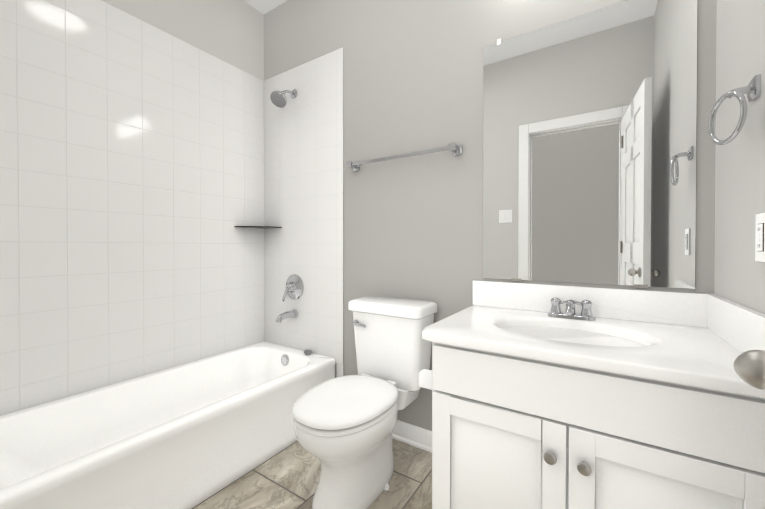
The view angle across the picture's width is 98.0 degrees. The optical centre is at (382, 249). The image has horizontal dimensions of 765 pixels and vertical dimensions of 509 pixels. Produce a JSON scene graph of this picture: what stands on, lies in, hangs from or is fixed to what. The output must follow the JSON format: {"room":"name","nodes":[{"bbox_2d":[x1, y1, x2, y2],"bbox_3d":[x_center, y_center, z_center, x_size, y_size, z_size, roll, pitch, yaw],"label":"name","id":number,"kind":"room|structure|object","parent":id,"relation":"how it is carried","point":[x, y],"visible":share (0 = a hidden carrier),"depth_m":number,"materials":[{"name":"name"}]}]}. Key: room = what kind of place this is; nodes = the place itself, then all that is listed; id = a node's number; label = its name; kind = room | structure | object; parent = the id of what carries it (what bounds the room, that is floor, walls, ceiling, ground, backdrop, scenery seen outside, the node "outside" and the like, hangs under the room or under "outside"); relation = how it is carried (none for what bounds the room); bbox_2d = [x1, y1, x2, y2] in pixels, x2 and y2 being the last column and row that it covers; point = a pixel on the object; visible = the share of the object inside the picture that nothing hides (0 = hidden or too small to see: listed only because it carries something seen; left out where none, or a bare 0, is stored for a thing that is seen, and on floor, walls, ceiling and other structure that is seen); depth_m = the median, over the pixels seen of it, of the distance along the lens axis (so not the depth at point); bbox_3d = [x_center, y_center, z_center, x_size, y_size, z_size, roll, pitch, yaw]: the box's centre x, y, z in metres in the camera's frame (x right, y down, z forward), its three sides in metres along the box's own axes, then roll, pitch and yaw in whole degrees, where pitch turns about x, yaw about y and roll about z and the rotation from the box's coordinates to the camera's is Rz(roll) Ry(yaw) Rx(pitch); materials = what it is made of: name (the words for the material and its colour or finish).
{"room":"bathroom","nodes":[
{"label":"bathroom","id":0,"kind":"room"},
{"bbox_2d":[102,0,263,80],"bbox_3d":[-1.691,-0.334,1.288,0.120,2.750,2.830,0,1,33],"label":"wall","id":1,"kind":"structure","parent":0,"point":[231,32],"depth_m":2.12,"materials":[{"name":"paint"}]},
{"bbox_2d":[0,0,264,415],"bbox_3d":[-1.296,-0.260,1.777,0.008,1.935,1.579,0,1,33],"label":"wall tile","id":2,"kind":"structure","parent":1,"relation":"attached to","point":[131,171],"depth_m":1.69,"materials":[{"name":"white tile"}]},
{"bbox_2d":[234,226,281,228],"bbox_3d":[-0.849,-0.155,2.279,0.194,0.007,0.236,0,1,33],"label":"corner shelf","id":3,"kind":"object","parent":1,"relation":"attached to","point":[264,227],"visible":0.98,"depth_m":2.27,"materials":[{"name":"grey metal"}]},
{"bbox_2d":[243,0,286,13],"bbox_3d":[-0.638,-1.733,0.590,2.633,0.060,3.070,0,1,33],"label":"ceiling","id":4,"kind":"structure","parent":0,"point":[263,6],"depth_m":2.33,"materials":[{"name":"paint"}]},
{"bbox_2d":[192,438,431,508],"bbox_3d":[-0.638,1.077,0.614,2.633,0.060,3.070,0,1,33],"label":"floor","id":5,"kind":"structure","parent":0,"point":[288,477],"depth_m":1.47,"materials":[{"name":"tile"}]},
{"bbox_2d":[0,342,334,508],"bbox_3d":[-1.003,0.845,1.595,0.690,0.388,1.561,0,1,33],"label":"bathtub","id":6,"kind":"object","parent":5,"relation":"on","point":[191,435],"visible":0.96,"depth_m":1.47,"materials":[{"name":"ceramic"}]},
{"bbox_2d":[292,296,436,508],"bbox_3d":[-0.084,0.651,1.500,0.424,0.777,0.712,0,1,33],"label":"toilet","id":7,"kind":"object","parent":5,"relation":"on","point":[344,426],"visible":0.96,"depth_m":1.40,"materials":[{"name":"ceramic"}]},
{"bbox_2d":[419,280,764,508],"bbox_3d":[0.613,0.596,1.117,0.851,0.893,0.612,0,1,33],"label":"bathroom vanity","id":8,"kind":"object","parent":5,"relation":"on","point":[547,396],"visible":0.98,"depth_m":0.90,"materials":[{"name":"paint"}]},
{"bbox_2d":[264,0,716,430],"bbox_3d":[0.167,-0.338,1.838,2.633,2.750,0.120,0,1,33],"label":"wall","id":9,"kind":"structure","parent":0,"point":[413,75],"depth_m":1.74,"materials":[{"name":"paint"}]},
{"bbox_2d":[264,47,343,376],"bbox_3d":[-0.552,-0.099,2.231,0.745,2.265,0.008,0,1,33],"label":"wall tile","id":10,"kind":"structure","parent":9,"relation":"attached to","point":[303,169],"depth_m":2.19,"materials":[{"name":"white tile"}]},
{"bbox_2d":[270,89,296,107],"bbox_3d":[-0.640,-1.003,2.166,0.109,0.157,0.184,0,1,33],"label":"shower head","id":11,"kind":"object","parent":10,"relation":"attached to","point":[278,98],"visible":1,"depth_m":2.13},
{"bbox_2d":[275,309,297,322],"bbox_3d":[-0.640,0.440,2.193,0.060,0.072,0.160,0,1,33],"label":"tub spout","id":12,"kind":"object","parent":10,"relation":"attached to","point":[281,317],"visible":1,"depth_m":2.18,"materials":[{"name":"silver metal"}]},
{"bbox_2d":[282,274,303,301],"bbox_3d":[-0.617,0.258,2.227,0.170,0.179,0.075,0,1,33],"label":"shower valve","id":13,"kind":"object","parent":10,"relation":"attached to","point":[294,287],"visible":1,"depth_m":2.22,"materials":[{"name":"silver metal"}]},
{"bbox_2d":[346,143,462,171],"bbox_3d":[0.087,-0.488,1.769,0.671,0.048,0.078,0,1,33],"label":"towel rail","id":14,"kind":"object","parent":9,"relation":"attached to","point":[455,149],"visible":1,"depth_m":1.69,"materials":[{"name":"silver metal"}]},
{"bbox_2d":[392,420,431,452],"bbox_3d":[0.111,0.987,1.801,0.841,0.100,0.020,0,1,33],"label":"baseboard","id":15,"kind":"structure","parent":9,"relation":"attached to","point":[413,435],"depth_m":1.76,"materials":[{"name":"paint"}]},
{"bbox_2d":[483,0,696,288],"bbox_3d":[0.782,-0.409,1.357,0.738,1.099,0.010,0,1,33],"label":"mirror","id":16,"kind":"object","parent":9,"relation":"attached to","point":[589,147],"visible":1,"depth_m":1.31,"materials":[{"name":"clear glass"}]},
{"bbox_2d":[714,0,764,313],"bbox_3d":[0.415,-0.322,-0.084,0.120,2.750,2.830,0,1,33],"label":"wall","id":17,"kind":"structure","parent":0,"point":[739,274],"depth_m":0.94,"materials":[{"name":"paint"}]},
{"bbox_2d":[708,74,760,144],"bbox_3d":[0.907,-0.354,0.855,0.079,0.158,0.127,0,1,33],"label":"towel ring","id":18,"kind":"object","parent":17,"relation":"attached to","point":[752,90],"visible":1,"depth_m":0.84,"materials":[{"name":"silver metal"}]},
{"bbox_2d":[755,213,764,261],"bbox_3d":[0.908,-0.029,0.796,0.010,0.116,0.072,0,1,33],"label":"electrical outlet plate","id":19,"kind":"object","parent":17,"relation":"attached to","point":[760,238],"visible":1,"depth_m":0.80,"materials":[{"name":"white plastic"}]},
{"bbox_3d":[-0.760,-0.326,0.415,2.393,2.750,0.115,0,1,33],"label":"wall","id":20,"kind":"structure","parent":0,"visible":0},
{"bbox_2d":[733,350,764,389],"bbox_3d":[0.372,0.029,0.168,0.171,2.020,0.670,0,1,33],"label":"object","id":21,"kind":"structure","parent":20,"relation":"in","point":[749,367],"depth_m":0.41,"materials":[{"name":"metal"}]}
]}

